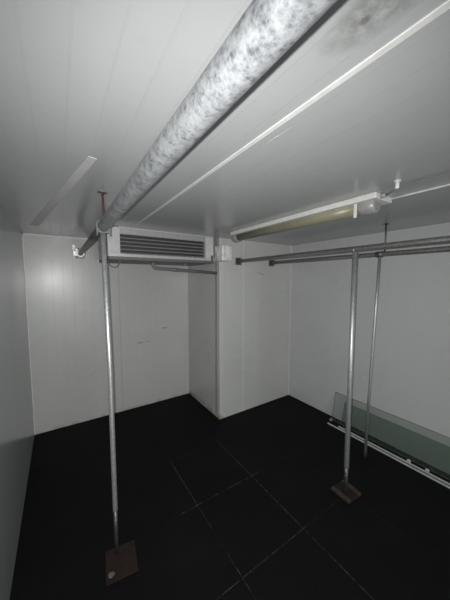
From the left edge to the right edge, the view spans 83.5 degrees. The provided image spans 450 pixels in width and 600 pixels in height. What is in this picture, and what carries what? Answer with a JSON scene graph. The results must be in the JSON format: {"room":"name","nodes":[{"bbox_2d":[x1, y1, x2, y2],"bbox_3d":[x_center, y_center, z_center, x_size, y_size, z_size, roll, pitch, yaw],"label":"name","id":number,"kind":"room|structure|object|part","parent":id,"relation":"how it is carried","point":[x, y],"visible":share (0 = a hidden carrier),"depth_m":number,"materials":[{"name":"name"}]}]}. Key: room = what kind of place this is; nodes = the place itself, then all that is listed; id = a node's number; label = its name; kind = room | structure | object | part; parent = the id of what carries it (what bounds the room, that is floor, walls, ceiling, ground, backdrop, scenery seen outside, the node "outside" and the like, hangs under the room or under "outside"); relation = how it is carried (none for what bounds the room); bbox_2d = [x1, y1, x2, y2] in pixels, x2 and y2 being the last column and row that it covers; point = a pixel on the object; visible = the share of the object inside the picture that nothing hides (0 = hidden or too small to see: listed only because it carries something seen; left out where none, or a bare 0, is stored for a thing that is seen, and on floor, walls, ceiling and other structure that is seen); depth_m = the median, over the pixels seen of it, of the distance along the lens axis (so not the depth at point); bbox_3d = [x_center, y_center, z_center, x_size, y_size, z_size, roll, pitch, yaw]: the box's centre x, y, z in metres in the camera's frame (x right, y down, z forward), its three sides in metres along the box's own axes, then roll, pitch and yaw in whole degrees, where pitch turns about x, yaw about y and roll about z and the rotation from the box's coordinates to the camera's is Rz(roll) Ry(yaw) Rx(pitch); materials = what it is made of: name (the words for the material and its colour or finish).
{"room":"walk-in cold room","nodes":[
{"label":"walk-in cold room","id":0,"kind":"room"},
{"bbox_2d":[0,205,34,599],"bbox_3d":[-0.365,0.630,-0.033,0.100,2.250,6.665,-3,5,-33],"label":"wall","id":1,"kind":"structure","parent":0,"point":[17,434],"depth_m":1.76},
{"bbox_2d":[23,235,188,434],"bbox_3d":[-1.427,0.365,3.309,2.020,2.250,0.100,-3,5,-33],"label":"wall","id":2,"kind":"structure","parent":0,"point":[148,306],"depth_m":3.13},
{"bbox_2d":[22,233,34,433],"bbox_3d":[-2.156,0.408,2.769,0.010,2.250,0.005,-3,5,-33],"label":"trim","id":3,"kind":"structure","parent":2,"relation":"attached to","point":[22,233],"depth_m":2.76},
{"bbox_2d":[23,233,97,240],"bbox_3d":[-1.357,-0.746,3.206,1.920,0.020,0.005,-3,5,-33],"label":"trim","id":4,"kind":"structure","parent":2,"relation":"attached to","point":[23,233],"depth_m":2.83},
{"bbox_2d":[188,239,216,416],"bbox_3d":[-0.299,0.348,3.523,0.100,2.250,0.984,-3,5,-33],"label":"wall","id":5,"kind":"structure","parent":0,"point":[201,287],"depth_m":3.45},
{"bbox_2d":[215,245,231,261],"bbox_3d":[-0.019,-0.541,2.934,0.133,0.180,0.180,-3,5,-33],"label":"junction box","id":6,"kind":"object","parent":5,"relation":"attached to","point":[223,253],"visible":1,"depth_m":2.87,"materials":[{"name":"white plastic"}]},
{"bbox_3d":[0.028,-0.536,2.863,0.117,0.164,0.009,-3,5,-33],"label":"lid","id":7,"kind":"part","parent":6,"relation":"part of","materials":[{"name":"white plastic"}]},
{"bbox_2d":[0,0,449,245],"bbox_3d":[1.000,-0.613,0.772,3.370,0.100,6.865,-3,5,-33],"label":"ceiling","id":8,"kind":"structure","parent":0,"point":[101,80],"depth_m":0.77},
{"bbox_2d":[30,156,96,225],"bbox_3d":[-1.144,-0.633,1.671,0.065,0.002,1.761,-4,6,-43],"label":"ceiling strip","id":9,"kind":"object","parent":8,"relation":"attached to","point":[89,161],"visible":1,"depth_m":1.41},
{"bbox_2d":[97,190,106,215],"bbox_3d":[-0.695,-0.535,1.435,0.048,0.160,0.036,-3,5,-33],"label":"rod","id":10,"kind":"object","parent":8,"relation":"attached to","point":[98,191],"visible":0.93,"depth_m":1.43,"materials":[{"name":"metal"}]},
{"bbox_3d":[-0.695,-0.533,1.435,0.011,0.156,0.011,-3,5,-33],"label":"rod","id":11,"kind":"part","parent":10,"relation":"part of","materials":[{"name":"brown metal"}]},
{"bbox_2d":[98,226,213,265],"bbox_3d":[-0.780,-0.563,2.872,1.149,0.332,0.647,-3,5,-33],"label":"air conditioner","id":12,"kind":"object","parent":8,"relation":"hanging from","point":[128,245],"visible":0.84,"depth_m":2.62,"materials":[{"name":"metal"}]},
{"bbox_3d":[-1.200,-0.566,2.595,0.111,0.275,0.605,-3,5,-33],"label":"panel","id":13,"kind":"part","parent":12,"relation":"part of","materials":[{"name":"white plastic"}]},
{"bbox_2d":[98,253,213,265],"bbox_3d":[-0.780,-0.438,2.886,1.145,0.081,0.641,-3,5,-33],"label":"drip tray","id":14,"kind":"object","parent":12,"relation":"on","point":[126,258],"depth_m":2.66,"materials":[{"name":"metal"}]},
{"bbox_3d":[-0.613,-0.673,2.631,0.919,0.046,0.008,-3,5,-33],"label":"header plate","id":15,"kind":"part","parent":12,"relation":"part of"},
{"bbox_2d":[151,262,216,274],"bbox_3d":[-0.436,-0.356,2.856,0.800,0.126,0.043,-3,5,-33],"label":"drain pipe","id":16,"kind":"object","parent":12,"relation":"attached to","point":[154,267],"visible":1,"depth_m":2.80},
{"bbox_3d":[-0.344,-0.611,3.158,0.103,0.275,0.605,-3,5,-33],"label":"panel","id":17,"kind":"part","parent":12,"relation":"part of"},
{"bbox_2d":[131,0,449,227],"bbox_3d":[0.440,-0.533,0.408,0.018,0.005,6.665,-3,5,-33],"label":"trim","id":18,"kind":"structure","parent":8,"relation":"attached to","point":[444,7],"depth_m":0.63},
{"bbox_2d":[230,192,391,242],"bbox_3d":[0.534,-0.610,2.090,0.196,0.115,1.520,-3,5,-33],"label":"light","id":19,"kind":"object","parent":8,"relation":"attached to","point":[370,203],"visible":1,"depth_m":1.76,"materials":[{"name":"white plastic"}]},
{"bbox_2d":[236,204,359,240],"bbox_3d":[0.485,-0.625,2.137,0.086,0.086,1.355,-3,5,-33],"label":"diffuser","id":20,"kind":"object","parent":19,"relation":"attached to","point":[353,210],"depth_m":1.89,"materials":[{"name":"beige plastic"}]},
{"bbox_2d":[383,223,387,251],"bbox_3d":[1.440,-0.558,2.261,0.040,0.244,0.040,-3,5,-33],"label":"rod","id":21,"kind":"object","parent":8,"relation":"attached to","point":[386,224],"visible":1,"depth_m":2.25,"materials":[{"name":"metal"}]},
{"bbox_2d":[269,246,449,265],"bbox_3d":[2.230,-0.320,1.078,0.090,0.090,5.780,-3,5,-33],"label":"rail","id":22,"kind":"object","parent":21,"relation":"hanging from","point":[442,248],"visible":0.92,"depth_m":2.36,"materials":[{"name":"metal"}]},
{"bbox_3d":[1.440,-0.556,2.261,0.012,0.240,0.012,-3,5,-33],"label":"rod","id":23,"kind":"part","parent":21,"relation":"part of","materials":[{"name":"metal"}]},
{"bbox_2d":[394,179,400,188],"bbox_3d":[0.871,-0.583,1.274,0.032,0.040,0.032,-3,5,-33],"label":"peg","id":24,"kind":"object","parent":8,"relation":"attached to","point":[397,182],"visible":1,"depth_m":1.27,"materials":[{"name":"white plastic"}]},
{"bbox_3d":[0.871,-0.583,1.274,0.019,0.040,0.019,-3,5,-33],"label":"stem","id":25,"kind":"part","parent":24,"relation":"part of","materials":[{"name":"white plastic"}]},
{"bbox_2d":[386,172,449,195],"bbox_3d":[1.979,-0.472,-0.214,0.049,0.019,3.926,-3,5,-33],"label":"cable","id":26,"kind":"object","parent":8,"relation":"attached to","point":[445,174],"visible":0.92,"depth_m":1.26,"materials":[{"name":"grey plastic"}]},
{"bbox_2d":[392,184,449,199],"bbox_3d":[2.107,-0.486,-0.114,0.017,0.013,3.954,-3,5,-33],"label":"cable","id":27,"kind":"object","parent":8,"relation":"attached to","point":[437,187],"visible":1,"depth_m":1.40,"materials":[{"name":"white plastic"}]},
{"bbox_2d":[9,393,449,599],"bbox_3d":[1.000,1.710,0.956,3.370,0.060,6.865,-3,5,-33],"label":"floor","id":28,"kind":"structure","parent":0,"point":[242,505],"depth_m":1.90,"materials":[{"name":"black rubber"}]},
{"bbox_2d":[96,219,137,585],"bbox_3d":[-0.646,0.584,1.488,0.176,2.100,0.200,-2,5,-26],"label":"support post","id":29,"kind":"object","parent":28,"relation":"on","point":[122,560],"visible":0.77,"depth_m":1.53,"materials":[{"name":"metal"}]},
{"bbox_2d":[108,571,114,577],"bbox_3d":[-0.670,1.622,1.486,0.038,0.015,0.037,-3,5,-33],"label":"chip","id":30,"kind":"object","parent":29,"relation":"on","point":[111,574],"visible":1,"depth_m":1.48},
{"bbox_3d":[-0.646,1.627,1.570,0.176,0.008,0.200,-2,5,-26],"label":"plate","id":31,"kind":"part","parent":29,"relation":"part of","materials":[{"name":"wood"}]},
{"bbox_2d":[71,0,336,258],"bbox_3d":[0.109,-0.347,0.204,0.145,0.160,6.665,-3,5,-33],"label":"pipe","id":32,"kind":"object","parent":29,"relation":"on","point":[267,29],"visible":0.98,"depth_m":0.37,"materials":[{"name":"metal"}]},
{"bbox_2d":[330,249,360,504],"bbox_3d":[0.995,0.601,2.004,0.170,1.984,0.170,-3,5,-30],"label":"support post","id":33,"kind":"object","parent":28,"relation":"on","point":[343,489],"visible":0.94,"depth_m":2.00,"materials":[{"name":"metal"}]},
{"bbox_2d":[235,236,449,264],"bbox_3d":[1.758,-0.296,0.768,0.090,0.090,5.780,-3,5,-33],"label":"rail","id":34,"kind":"object","parent":33,"relation":"on","point":[443,239],"visible":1,"depth_m":1.87,"materials":[{"name":"metal"}]},
{"bbox_3d":[0.995,1.586,2.082,0.170,0.009,0.170,-3,5,-30],"label":"plate","id":35,"kind":"part","parent":33,"relation":"part of","materials":[{"name":"wood"}]},
{"bbox_2d":[363,251,383,457],"bbox_3d":[1.408,0.557,2.397,0.055,2.011,0.091,-3,5,-33],"label":"pole","id":36,"kind":"object","parent":28,"relation":"on","point":[378,254],"visible":0.98,"depth_m":2.38,"materials":[{"name":"metal"}]},
{"bbox_2d":[327,423,449,488],"bbox_3d":[1.938,1.587,2.054,0.013,0.012,2.475,-3,5,-33],"label":"metal track","id":37,"kind":"object","parent":28,"relation":"on","point":[428,476],"visible":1,"depth_m":2.45,"materials":[{"name":"metal"}]},
{"bbox_2d":[332,392,449,479],"bbox_3d":[2.016,1.407,2.199,0.079,0.339,2.353,-3,5,-33],"label":"glass pane","id":38,"kind":"object","parent":28,"relation":"on","point":[336,392],"visible":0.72,"depth_m":2.62,"materials":[{"name":"clear glass"}]},
{"bbox_2d":[338,426,449,484],"bbox_3d":[2.006,1.573,2.029,0.014,0.042,2.360,-3,5,-33],"label":"metal track","id":39,"kind":"object","parent":28,"relation":"on","point":[408,461],"visible":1,"depth_m":2.41,"materials":[{"name":"metal"}]},
{"bbox_2d":[341,402,449,480],"bbox_3d":[2.054,1.452,2.116,0.077,0.263,2.268,-3,5,-33],"label":"glass pane","id":40,"kind":"object","parent":28,"relation":"on","point":[345,402],"visible":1,"depth_m":2.58,"materials":[{"name":"clear glass"}]},
{"bbox_2d":[215,238,290,417],"bbox_3d":[0.426,0.352,3.470,1.250,2.250,0.099,-3,5,-33],"label":"wall","id":41,"kind":"structure","parent":0,"point":[255,370],"depth_m":3.39,"materials":[{"name":"white paint"}]},
{"bbox_2d":[217,238,222,419],"bbox_3d":[-0.060,0.380,3.119,0.058,2.250,0.053,-3,5,-33],"label":"trim","id":42,"kind":"structure","parent":41,"relation":"attached to","point":[219,240],"depth_m":3.10,"materials":[{"name":"white metal"}]},
{"bbox_2d":[242,240,243,410],"bbox_3d":[0.237,0.366,3.287,0.010,2.250,0.004,-3,5,-33],"label":"trim","id":43,"kind":"structure","parent":41,"relation":"attached to","point":[243,240],"depth_m":3.26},
{"bbox_2d":[288,246,291,394],"bbox_3d":[0.971,0.328,3.769,0.014,2.250,0.005,-3,5,-33],"label":"trim","id":44,"kind":"structure","parent":41,"relation":"attached to","point":[291,246],"depth_m":3.77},
{"bbox_2d":[289,223,449,474],"bbox_3d":[2.580,0.513,1.436,0.100,2.250,5.880,-3,5,-33],"label":"wall","id":45,"kind":"structure","parent":0,"point":[410,382],"depth_m":2.69,"materials":[{"name":"white paint"}]}
]}

